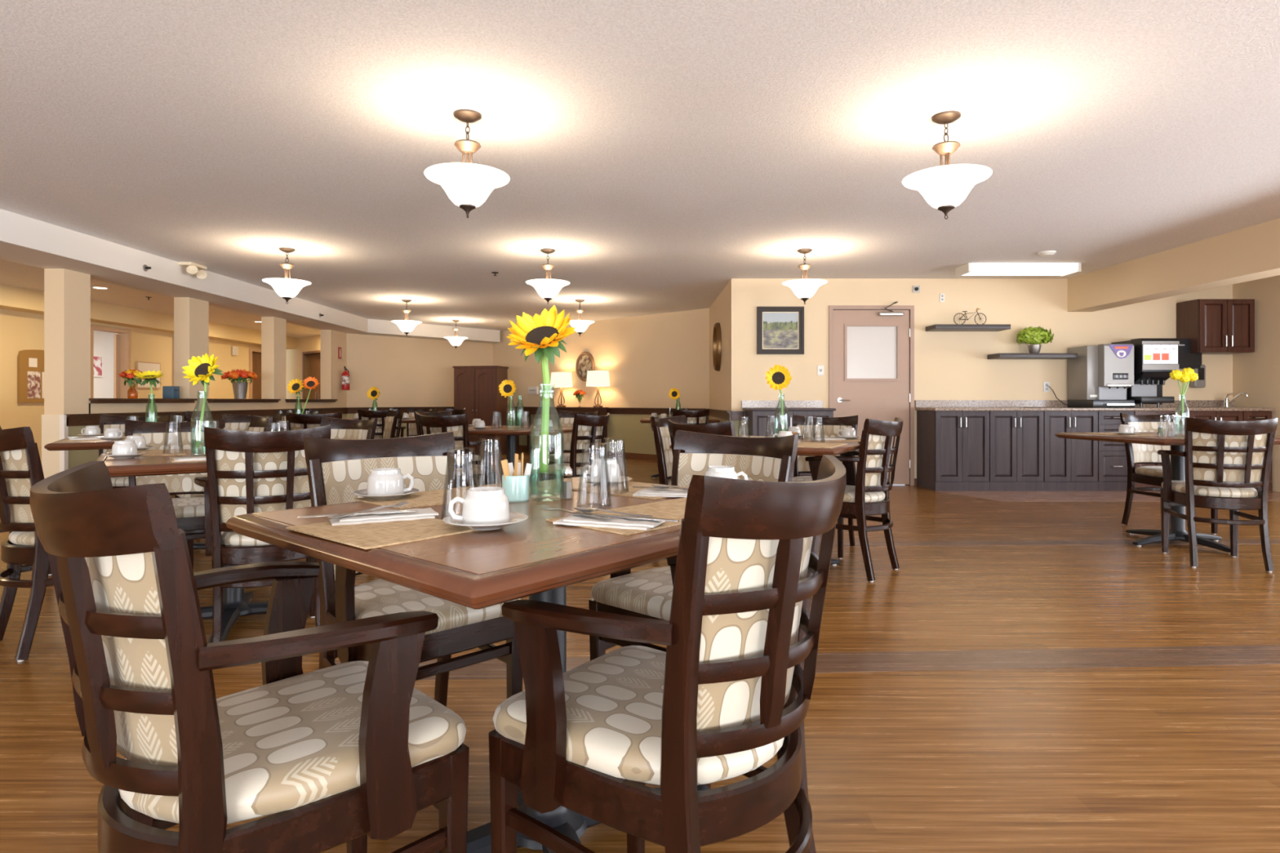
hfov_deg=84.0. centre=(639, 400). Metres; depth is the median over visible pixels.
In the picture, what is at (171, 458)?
placemat
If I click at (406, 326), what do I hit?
pendant lamp
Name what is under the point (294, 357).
wall
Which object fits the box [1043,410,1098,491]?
base cabinet
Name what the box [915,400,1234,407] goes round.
backsplash
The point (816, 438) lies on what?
napkin
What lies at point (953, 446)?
base cabinet
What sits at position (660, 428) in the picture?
dining chair
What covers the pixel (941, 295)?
outlet
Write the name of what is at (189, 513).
dining chair
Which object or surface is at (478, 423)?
teacup
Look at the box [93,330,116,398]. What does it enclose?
wall
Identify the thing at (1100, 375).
dispenser
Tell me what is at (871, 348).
door
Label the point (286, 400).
trim
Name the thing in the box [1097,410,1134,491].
base cabinet
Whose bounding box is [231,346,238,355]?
box
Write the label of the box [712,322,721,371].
oval mirror
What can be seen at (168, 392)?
tissue box
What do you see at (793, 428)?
teacup
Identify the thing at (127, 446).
teacup
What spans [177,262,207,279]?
emergency light
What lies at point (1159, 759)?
floor
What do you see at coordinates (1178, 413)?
base cabinet
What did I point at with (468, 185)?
pendant lamp
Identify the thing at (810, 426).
dining chair
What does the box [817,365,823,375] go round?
wall plate
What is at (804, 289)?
pendant lamp
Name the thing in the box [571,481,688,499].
placemat
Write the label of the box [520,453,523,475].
packet
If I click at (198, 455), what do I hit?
spoon
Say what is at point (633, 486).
fork
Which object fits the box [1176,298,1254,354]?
upper cabinet
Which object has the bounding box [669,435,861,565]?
dining table
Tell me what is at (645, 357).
wall
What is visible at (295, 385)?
sunflower
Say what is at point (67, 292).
wall pillar
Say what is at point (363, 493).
saucer
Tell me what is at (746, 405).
countertop
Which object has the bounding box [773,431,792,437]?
teacup
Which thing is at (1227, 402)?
tap
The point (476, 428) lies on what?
saucer
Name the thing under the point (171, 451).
placemat
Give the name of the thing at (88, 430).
teacup
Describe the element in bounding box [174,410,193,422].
dining chair
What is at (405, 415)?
teacup
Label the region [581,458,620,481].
teacup
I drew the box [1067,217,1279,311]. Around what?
wall
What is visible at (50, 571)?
dining chair
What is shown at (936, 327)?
floating shelf
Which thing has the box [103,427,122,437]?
teacup
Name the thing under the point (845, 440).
placemat
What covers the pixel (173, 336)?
door
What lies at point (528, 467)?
packet
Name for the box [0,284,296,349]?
wall
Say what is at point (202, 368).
sunflower
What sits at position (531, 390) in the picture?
thermostat box
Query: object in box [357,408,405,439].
dining chair
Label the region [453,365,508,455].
wardrobe
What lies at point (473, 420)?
teacup
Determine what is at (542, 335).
sunflower
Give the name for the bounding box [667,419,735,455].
dining chair
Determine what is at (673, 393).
sunflower
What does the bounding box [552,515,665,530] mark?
napkin
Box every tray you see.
[1105,384,1131,386]
[1130,396,1174,403]
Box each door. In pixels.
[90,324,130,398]
[173,336,173,386]
[248,347,261,399]
[302,350,320,399]
[828,301,914,485]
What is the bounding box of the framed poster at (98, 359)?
[93,355,102,377]
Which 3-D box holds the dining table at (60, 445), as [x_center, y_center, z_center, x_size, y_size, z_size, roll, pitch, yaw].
[-3.150,0.620,4.620,1.000,0.760,0.950,0,0,-33]
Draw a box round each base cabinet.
[745,410,833,477]
[916,410,989,491]
[988,410,1044,491]
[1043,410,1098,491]
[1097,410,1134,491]
[1133,410,1188,491]
[1187,410,1243,421]
[1241,410,1272,491]
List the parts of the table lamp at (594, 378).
stem, lamp shade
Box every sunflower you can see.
[135,370,164,422]
[182,353,224,447]
[287,377,305,413]
[301,376,319,413]
[366,386,380,410]
[498,379,516,424]
[506,304,576,472]
[668,387,679,409]
[764,364,792,431]
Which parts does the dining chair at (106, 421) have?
leg, seat, rail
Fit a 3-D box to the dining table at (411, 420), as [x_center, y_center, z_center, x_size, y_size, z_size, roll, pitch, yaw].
[-3.380,0.620,9.300,1.100,0.760,0.950,0,0,-5]
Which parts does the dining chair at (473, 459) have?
leg, rail, seat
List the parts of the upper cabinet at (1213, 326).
door, handle, door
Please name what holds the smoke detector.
attached to the ceiling
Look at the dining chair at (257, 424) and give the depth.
4.38 m
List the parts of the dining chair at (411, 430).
leg, rail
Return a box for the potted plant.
[1016,325,1053,353]
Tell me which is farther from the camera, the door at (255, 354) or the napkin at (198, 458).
the door at (255, 354)
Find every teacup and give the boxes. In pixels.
[81,426,101,435]
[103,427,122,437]
[111,440,137,454]
[124,435,146,448]
[366,467,414,495]
[402,413,408,417]
[448,486,509,524]
[471,418,480,425]
[472,420,484,426]
[534,417,541,424]
[548,419,552,426]
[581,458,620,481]
[650,413,657,417]
[659,413,666,417]
[704,465,747,479]
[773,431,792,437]
[783,426,800,435]
[837,427,856,437]
[1118,424,1136,432]
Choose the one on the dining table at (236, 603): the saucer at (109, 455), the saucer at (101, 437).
the saucer at (109, 455)
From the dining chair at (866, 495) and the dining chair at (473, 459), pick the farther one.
the dining chair at (473, 459)
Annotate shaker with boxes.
[561,466,573,498]
[1157,425,1163,435]
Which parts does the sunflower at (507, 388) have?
stem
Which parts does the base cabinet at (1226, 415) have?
door, door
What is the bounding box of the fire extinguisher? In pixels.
[341,366,350,390]
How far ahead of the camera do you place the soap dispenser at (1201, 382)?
8.29 m
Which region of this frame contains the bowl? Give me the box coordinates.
[777,431,792,436]
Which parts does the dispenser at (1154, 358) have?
splash panel, menu panel, menu panel, menu panel, menu panel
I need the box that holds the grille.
[1105,404,1134,404]
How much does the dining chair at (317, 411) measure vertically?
0.900 m
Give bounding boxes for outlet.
[939,293,944,302]
[1043,382,1049,391]
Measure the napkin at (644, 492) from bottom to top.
0.010 m
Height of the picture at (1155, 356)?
0.075 m
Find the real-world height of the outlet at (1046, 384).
0.120 m
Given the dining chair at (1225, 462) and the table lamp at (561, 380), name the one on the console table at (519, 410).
the table lamp at (561, 380)
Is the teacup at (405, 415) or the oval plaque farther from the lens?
the oval plaque
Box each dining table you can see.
[44,435,205,549]
[96,448,309,643]
[225,476,710,852]
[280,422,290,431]
[346,417,415,422]
[468,425,572,470]
[640,417,719,478]
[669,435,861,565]
[1054,431,1279,554]
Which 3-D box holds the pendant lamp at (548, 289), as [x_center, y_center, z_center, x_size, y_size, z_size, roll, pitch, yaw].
[-0.880,-1.179,6.800,0.420,0.521,0.420,0,0,-13]
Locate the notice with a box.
[136,360,160,388]
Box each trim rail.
[63,407,348,426]
[347,406,453,413]
[507,406,707,414]
[706,408,731,420]
[731,411,744,420]
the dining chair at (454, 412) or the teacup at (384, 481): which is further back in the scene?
the dining chair at (454, 412)
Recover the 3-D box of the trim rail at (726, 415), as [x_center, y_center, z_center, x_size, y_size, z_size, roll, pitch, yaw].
[1.055,0.180,9.740,0.050,0.110,2.680,0,0,0]
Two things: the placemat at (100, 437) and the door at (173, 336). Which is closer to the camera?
the placemat at (100, 437)
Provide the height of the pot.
0.062 m
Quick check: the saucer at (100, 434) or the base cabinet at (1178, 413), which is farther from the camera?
the base cabinet at (1178, 413)
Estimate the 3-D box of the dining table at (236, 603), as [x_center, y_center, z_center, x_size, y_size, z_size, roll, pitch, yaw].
[-1.840,0.620,3.220,1.000,0.760,0.950,0,0,-35]
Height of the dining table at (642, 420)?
0.760 m
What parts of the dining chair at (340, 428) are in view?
rail, leg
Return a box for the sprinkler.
[142,264,151,271]
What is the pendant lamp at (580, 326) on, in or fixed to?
hanging from the ceiling
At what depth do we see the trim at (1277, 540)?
5.00 m
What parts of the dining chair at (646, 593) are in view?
leg, seat, leg, rail, leg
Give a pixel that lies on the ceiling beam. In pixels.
(24, 240)
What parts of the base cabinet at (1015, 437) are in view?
door, door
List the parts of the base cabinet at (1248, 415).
drawer, drawer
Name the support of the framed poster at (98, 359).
attached to the wall at (103, 340)
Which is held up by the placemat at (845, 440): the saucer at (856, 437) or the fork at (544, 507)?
the saucer at (856, 437)
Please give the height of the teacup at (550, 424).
0.063 m
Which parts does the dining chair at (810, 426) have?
leg, seat, rail, rail, leg, leg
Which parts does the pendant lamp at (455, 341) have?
lamp shade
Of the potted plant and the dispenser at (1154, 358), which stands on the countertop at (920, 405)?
the dispenser at (1154, 358)
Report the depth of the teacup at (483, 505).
1.29 m
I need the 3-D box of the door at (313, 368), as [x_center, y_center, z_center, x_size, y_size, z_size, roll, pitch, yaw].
[-7.177,-0.050,15.813,1.120,2.100,0.160,0,0,41]
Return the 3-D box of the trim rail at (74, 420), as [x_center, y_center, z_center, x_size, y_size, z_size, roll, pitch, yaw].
[-5.215,0.180,9.585,0.050,0.110,6.230,0,0,0]
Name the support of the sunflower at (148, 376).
in the glass bottle
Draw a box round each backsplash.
[742,400,822,408]
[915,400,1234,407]
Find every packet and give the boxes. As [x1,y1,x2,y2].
[501,459,510,481]
[507,462,514,475]
[514,453,518,475]
[517,462,520,475]
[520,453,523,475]
[524,462,532,475]
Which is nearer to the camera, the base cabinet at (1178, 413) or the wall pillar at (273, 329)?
the base cabinet at (1178, 413)
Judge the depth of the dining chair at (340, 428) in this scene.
4.31 m
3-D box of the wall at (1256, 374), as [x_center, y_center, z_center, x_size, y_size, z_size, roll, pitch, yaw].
[7.075,-0.220,2.700,0.150,2.440,11.700,0,0,0]
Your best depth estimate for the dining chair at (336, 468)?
1.94 m
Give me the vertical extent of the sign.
0.200 m
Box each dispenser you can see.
[1067,343,1134,408]
[1111,337,1179,408]
[1177,338,1201,368]
[1190,364,1205,387]
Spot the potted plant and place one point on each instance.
(1033, 336)
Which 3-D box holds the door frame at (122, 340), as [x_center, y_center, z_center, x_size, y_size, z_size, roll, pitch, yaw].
[-8.240,-0.065,10.975,0.160,2.130,0.830,0,0,0]
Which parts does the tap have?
spout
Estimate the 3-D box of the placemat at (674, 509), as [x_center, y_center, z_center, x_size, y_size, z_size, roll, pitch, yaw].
[0.045,0.238,1.500,0.225,0.003,0.440,0,0,43]
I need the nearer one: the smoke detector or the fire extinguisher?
the smoke detector
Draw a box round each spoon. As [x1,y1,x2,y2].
[177,454,204,457]
[574,506,652,517]
[652,484,688,489]
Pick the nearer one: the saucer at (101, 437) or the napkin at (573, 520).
the napkin at (573, 520)
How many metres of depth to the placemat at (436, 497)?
1.73 m
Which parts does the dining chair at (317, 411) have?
rail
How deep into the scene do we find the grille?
7.85 m
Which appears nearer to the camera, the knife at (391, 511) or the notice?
the knife at (391, 511)
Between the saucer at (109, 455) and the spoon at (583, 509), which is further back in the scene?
the saucer at (109, 455)
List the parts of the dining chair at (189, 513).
leg, rail, rail, seat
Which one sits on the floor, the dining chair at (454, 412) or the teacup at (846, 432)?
the dining chair at (454, 412)
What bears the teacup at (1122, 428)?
on the saucer at (1117, 433)
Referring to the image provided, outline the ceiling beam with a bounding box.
[0,208,500,343]
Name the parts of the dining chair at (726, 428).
leg, rail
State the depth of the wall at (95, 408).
10.16 m
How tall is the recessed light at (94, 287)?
0.006 m
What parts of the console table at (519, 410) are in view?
leg, leg, leg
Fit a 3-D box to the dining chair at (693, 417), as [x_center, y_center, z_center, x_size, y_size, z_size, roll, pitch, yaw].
[0.591,0.550,8.711,0.542,0.900,0.550,0,0,-7]
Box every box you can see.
[162,386,179,398]
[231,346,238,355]
[528,386,538,394]
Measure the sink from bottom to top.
0.004 m
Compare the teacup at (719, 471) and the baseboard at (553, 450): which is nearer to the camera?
the teacup at (719, 471)
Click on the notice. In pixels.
(143, 366)
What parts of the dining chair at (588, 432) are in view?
leg, seat, leg, rail, rail, leg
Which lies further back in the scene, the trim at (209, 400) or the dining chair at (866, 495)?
the trim at (209, 400)
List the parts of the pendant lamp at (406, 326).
lamp shade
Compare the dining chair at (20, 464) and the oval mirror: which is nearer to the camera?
the dining chair at (20, 464)
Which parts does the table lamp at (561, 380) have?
stem, lamp shade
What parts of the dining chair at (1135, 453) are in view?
leg, rail, rail, seat, leg, leg, leg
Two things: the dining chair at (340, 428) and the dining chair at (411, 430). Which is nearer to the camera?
the dining chair at (340, 428)
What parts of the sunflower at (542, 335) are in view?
stem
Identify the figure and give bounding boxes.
[953,307,986,324]
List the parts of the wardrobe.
door, door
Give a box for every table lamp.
[550,372,573,407]
[586,370,609,407]
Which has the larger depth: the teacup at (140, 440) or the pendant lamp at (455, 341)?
the pendant lamp at (455, 341)
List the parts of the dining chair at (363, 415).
rail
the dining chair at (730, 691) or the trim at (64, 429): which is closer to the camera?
the dining chair at (730, 691)
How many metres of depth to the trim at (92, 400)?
7.39 m
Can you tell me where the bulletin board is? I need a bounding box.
[17,349,44,402]
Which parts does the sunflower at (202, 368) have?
stem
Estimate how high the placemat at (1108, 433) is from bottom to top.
0.003 m
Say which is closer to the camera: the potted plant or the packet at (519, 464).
the packet at (519, 464)
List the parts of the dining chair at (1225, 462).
leg, armrest, leg, seat, rail, rail, leg, leg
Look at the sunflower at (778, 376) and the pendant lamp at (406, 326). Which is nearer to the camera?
the sunflower at (778, 376)
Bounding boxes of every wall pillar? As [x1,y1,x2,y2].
[44,268,90,414]
[173,297,208,402]
[261,316,286,402]
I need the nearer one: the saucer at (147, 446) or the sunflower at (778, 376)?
the saucer at (147, 446)
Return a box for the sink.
[1221,407,1269,408]
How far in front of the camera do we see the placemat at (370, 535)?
1.28 m
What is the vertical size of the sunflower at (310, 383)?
0.457 m
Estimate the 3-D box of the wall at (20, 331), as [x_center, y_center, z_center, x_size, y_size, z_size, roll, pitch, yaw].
[-8.275,-0.220,6.650,0.150,2.440,19.500,0,0,0]
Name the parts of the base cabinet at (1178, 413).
door, door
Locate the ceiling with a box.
[0,0,1279,337]
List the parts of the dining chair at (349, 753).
rail, rail, leg, leg, armrest, seat, armrest, leg, leg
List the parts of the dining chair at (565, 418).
seat, leg, rail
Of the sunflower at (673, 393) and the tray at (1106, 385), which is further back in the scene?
the sunflower at (673, 393)
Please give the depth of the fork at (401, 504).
1.44 m
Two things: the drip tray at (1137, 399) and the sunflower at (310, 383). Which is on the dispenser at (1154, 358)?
the drip tray at (1137, 399)
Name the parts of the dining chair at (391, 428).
leg, rail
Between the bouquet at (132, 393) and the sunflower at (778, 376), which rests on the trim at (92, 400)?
the bouquet at (132, 393)
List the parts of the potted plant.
pot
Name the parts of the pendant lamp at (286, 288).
lamp shade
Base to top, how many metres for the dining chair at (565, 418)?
0.900 m
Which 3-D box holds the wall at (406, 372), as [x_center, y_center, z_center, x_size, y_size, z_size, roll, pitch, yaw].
[-4.220,-0.220,13.887,0.162,2.440,3.127,0,0,43]
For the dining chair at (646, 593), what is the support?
on the floor
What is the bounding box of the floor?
[0,449,1279,852]
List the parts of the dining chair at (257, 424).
seat, leg, rail, leg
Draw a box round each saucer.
[76,433,103,436]
[96,436,125,440]
[101,452,146,458]
[137,445,154,450]
[351,487,419,499]
[442,511,528,530]
[470,426,488,429]
[577,475,631,485]
[835,435,861,439]
[1112,431,1139,435]
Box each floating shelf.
[925,324,1010,331]
[986,353,1077,359]
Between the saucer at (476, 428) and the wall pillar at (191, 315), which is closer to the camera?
the saucer at (476, 428)
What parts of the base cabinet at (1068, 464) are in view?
door, door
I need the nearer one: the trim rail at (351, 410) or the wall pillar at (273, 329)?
the wall pillar at (273, 329)
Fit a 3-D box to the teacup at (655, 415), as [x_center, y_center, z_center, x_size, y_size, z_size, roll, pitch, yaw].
[0.185,0.199,9.552,0.098,0.063,0.087,0,0,21]
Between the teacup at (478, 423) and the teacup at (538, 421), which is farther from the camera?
the teacup at (538, 421)
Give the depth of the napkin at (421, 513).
1.40 m
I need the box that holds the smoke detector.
[1038,250,1056,256]
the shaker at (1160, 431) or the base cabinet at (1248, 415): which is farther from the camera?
the base cabinet at (1248, 415)
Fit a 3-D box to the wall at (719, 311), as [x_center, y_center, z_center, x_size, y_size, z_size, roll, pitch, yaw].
[1.134,-0.220,9.740,0.132,2.440,2.680,0,0,0]
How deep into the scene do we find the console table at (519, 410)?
13.25 m
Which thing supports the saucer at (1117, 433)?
on the placemat at (1108, 433)
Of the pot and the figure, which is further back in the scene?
the figure
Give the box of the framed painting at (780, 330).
[756,306,804,354]
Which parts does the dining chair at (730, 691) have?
leg, armrest, leg, seat, armrest, leg, rail, rail, leg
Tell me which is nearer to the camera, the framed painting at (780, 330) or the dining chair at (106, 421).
the dining chair at (106, 421)
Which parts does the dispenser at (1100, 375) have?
splash panel, control panel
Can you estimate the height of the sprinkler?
0.068 m
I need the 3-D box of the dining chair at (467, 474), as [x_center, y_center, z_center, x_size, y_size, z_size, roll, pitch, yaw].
[-1.451,0.550,5.576,0.542,0.900,0.550,0,0,20]
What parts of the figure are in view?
frame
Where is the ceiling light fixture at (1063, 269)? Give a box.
[955,262,1081,276]
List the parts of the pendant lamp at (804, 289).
lamp shade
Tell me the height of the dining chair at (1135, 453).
0.900 m
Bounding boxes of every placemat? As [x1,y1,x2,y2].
[66,436,103,440]
[137,448,186,456]
[169,456,206,462]
[285,518,475,549]
[353,483,554,509]
[546,497,686,535]
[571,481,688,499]
[797,442,848,448]
[806,439,860,441]
[1084,432,1161,435]
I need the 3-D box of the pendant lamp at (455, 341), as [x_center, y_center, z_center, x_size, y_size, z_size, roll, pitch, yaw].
[-3.300,-1.179,12.750,0.420,0.521,0.420,0,0,-11]
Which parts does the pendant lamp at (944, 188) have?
chain, lamp shade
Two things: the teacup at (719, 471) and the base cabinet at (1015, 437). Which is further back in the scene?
the base cabinet at (1015, 437)
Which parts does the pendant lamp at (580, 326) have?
lamp shade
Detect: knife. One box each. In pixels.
[297,510,417,519]
[571,513,679,522]
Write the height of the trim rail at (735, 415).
0.110 m
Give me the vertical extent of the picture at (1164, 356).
0.075 m
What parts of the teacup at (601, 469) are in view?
handle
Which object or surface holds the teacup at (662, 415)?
on the saucer
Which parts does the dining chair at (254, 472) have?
armrest, leg, leg, rail, seat, rail, leg, leg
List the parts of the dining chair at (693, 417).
rail, leg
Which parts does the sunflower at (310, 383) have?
stem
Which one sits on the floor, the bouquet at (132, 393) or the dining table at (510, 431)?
the dining table at (510, 431)
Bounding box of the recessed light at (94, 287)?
[90,286,110,289]
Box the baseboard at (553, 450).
[519,444,657,460]
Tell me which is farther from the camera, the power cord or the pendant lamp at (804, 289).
the power cord
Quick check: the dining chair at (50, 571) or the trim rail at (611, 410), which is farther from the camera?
the trim rail at (611, 410)
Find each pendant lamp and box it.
[262,247,311,303]
[391,299,422,336]
[423,108,510,217]
[444,320,467,349]
[525,248,569,304]
[569,299,594,335]
[782,248,826,304]
[902,110,992,219]
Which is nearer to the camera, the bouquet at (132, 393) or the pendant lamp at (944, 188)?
the pendant lamp at (944, 188)
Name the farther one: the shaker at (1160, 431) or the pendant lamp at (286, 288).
the pendant lamp at (286, 288)
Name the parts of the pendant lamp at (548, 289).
lamp shade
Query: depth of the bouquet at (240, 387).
9.41 m
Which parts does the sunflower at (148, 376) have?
stem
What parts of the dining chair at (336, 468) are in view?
leg, leg, rail, seat, leg, leg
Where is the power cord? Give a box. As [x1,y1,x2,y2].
[1048,386,1075,407]
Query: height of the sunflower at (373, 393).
0.395 m
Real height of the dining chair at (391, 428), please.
0.900 m
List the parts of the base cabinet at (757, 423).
door, door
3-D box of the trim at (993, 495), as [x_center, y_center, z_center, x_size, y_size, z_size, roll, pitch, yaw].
[5.130,1.004,7.445,3.740,0.012,0.790,0,0,0]
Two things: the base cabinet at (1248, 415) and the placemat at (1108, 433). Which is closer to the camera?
the placemat at (1108, 433)
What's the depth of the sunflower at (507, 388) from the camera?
6.28 m
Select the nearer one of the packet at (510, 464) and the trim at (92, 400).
the packet at (510, 464)
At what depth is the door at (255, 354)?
15.26 m
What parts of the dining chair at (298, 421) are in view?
leg, rail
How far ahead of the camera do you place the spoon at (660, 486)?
1.79 m
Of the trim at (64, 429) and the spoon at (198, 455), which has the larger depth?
the trim at (64, 429)
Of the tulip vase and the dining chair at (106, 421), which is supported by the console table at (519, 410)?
the tulip vase
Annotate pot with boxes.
[502,473,529,502]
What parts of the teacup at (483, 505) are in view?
handle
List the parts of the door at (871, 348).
lever handle, pane, closer arm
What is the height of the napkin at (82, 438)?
0.010 m
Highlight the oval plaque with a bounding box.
[575,351,595,381]
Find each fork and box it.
[326,501,408,519]
[537,504,611,519]
[632,486,688,490]
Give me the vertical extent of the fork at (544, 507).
0.009 m
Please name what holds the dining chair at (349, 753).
on the floor
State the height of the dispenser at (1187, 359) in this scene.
0.340 m
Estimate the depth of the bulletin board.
9.52 m
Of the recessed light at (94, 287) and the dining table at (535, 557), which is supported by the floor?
the dining table at (535, 557)
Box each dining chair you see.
[0,426,53,662]
[0,530,51,575]
[29,461,469,852]
[98,413,170,488]
[124,418,223,568]
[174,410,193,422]
[174,415,280,571]
[194,424,330,642]
[222,413,282,431]
[277,409,321,423]
[285,412,342,431]
[298,408,311,411]
[303,431,522,706]
[306,417,377,562]
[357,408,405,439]
[382,409,403,438]
[406,407,437,436]
[413,410,481,485]
[416,413,495,487]
[444,408,465,415]
[488,454,846,852]
[532,413,609,481]
[537,410,599,466]
[588,430,798,788]
[649,415,687,485]
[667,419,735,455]
[668,408,709,479]
[792,414,859,559]
[804,417,902,582]
[1120,413,1217,534]
[1157,417,1277,572]
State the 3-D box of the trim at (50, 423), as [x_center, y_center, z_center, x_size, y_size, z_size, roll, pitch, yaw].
[-5.327,0.564,6.461,0.205,0.872,0.018,0,0,0]
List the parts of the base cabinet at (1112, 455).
drawer, drawer, drawer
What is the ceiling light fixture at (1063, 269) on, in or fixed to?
attached to the ceiling
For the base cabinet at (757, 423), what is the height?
0.885 m
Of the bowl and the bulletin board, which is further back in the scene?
the bulletin board
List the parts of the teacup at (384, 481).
handle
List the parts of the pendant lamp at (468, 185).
lamp shade, chain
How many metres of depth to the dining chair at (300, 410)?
8.64 m
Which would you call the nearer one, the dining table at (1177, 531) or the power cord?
the dining table at (1177, 531)
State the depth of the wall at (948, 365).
8.40 m
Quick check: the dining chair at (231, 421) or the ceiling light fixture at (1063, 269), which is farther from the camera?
the ceiling light fixture at (1063, 269)
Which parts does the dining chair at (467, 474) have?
leg, rail, rail, leg, seat, armrest, leg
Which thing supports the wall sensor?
attached to the wall at (948, 365)
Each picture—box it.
[1144,355,1151,359]
[1152,353,1159,359]
[1161,353,1168,359]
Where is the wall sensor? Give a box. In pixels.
[912,285,919,292]
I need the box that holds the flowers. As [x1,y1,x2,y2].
[1169,367,1198,430]
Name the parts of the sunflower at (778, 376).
stem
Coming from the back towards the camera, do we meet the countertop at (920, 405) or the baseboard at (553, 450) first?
the baseboard at (553, 450)
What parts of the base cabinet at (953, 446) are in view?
door, door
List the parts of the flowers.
stem, stem, stem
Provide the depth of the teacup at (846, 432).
4.33 m
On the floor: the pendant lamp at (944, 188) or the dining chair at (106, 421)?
the dining chair at (106, 421)
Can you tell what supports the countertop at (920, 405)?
on the base cabinet at (953, 446)
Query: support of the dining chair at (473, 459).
on the floor
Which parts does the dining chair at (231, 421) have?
rail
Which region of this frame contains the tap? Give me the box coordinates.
[1216,392,1248,407]
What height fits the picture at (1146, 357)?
0.060 m
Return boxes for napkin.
[68,437,99,439]
[173,456,206,461]
[328,507,438,525]
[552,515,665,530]
[632,488,688,497]
[808,437,845,439]
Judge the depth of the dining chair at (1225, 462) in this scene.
4.21 m
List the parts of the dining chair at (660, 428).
leg, rail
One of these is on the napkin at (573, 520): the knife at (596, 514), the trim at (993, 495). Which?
the knife at (596, 514)
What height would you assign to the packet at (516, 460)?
0.103 m
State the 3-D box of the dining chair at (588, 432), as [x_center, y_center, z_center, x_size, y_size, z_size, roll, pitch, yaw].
[-0.523,0.550,5.675,0.550,0.900,0.446,0,0,30]
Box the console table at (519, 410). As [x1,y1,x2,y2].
[514,406,608,457]
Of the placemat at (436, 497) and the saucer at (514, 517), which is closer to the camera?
the saucer at (514, 517)
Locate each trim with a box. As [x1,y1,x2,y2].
[41,414,59,478]
[59,414,68,472]
[88,398,197,403]
[206,398,280,402]
[284,399,337,402]
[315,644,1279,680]
[818,538,1279,546]
[939,491,1279,501]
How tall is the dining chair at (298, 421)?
0.900 m
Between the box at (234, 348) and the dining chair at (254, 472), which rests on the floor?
the dining chair at (254, 472)
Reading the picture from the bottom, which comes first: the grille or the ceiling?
the grille
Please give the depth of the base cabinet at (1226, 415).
7.85 m
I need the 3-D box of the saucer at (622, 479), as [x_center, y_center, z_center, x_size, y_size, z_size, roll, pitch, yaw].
[-0.100,0.230,2.020,0.156,0.018,0.156,0,0,0]
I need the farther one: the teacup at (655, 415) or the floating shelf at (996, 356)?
the teacup at (655, 415)
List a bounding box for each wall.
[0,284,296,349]
[0,308,261,462]
[68,329,346,468]
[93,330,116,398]
[286,334,320,399]
[346,333,493,437]
[493,307,709,454]
[708,281,731,423]
[729,278,1232,484]
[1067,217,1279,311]
[1232,275,1279,491]
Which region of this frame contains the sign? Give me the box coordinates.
[337,346,341,359]
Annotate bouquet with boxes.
[118,368,143,398]
[221,368,257,399]
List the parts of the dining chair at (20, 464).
leg, rail, rail, seat, leg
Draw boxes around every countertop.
[742,400,835,410]
[915,400,1275,410]
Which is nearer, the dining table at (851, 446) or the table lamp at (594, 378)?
the dining table at (851, 446)
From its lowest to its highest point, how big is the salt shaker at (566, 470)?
0.079 m
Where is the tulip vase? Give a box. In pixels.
[573,389,586,402]
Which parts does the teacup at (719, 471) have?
handle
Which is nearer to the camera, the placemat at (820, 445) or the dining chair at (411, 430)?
the placemat at (820, 445)
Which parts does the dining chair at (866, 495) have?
armrest, armrest, seat, leg, rail, rail, leg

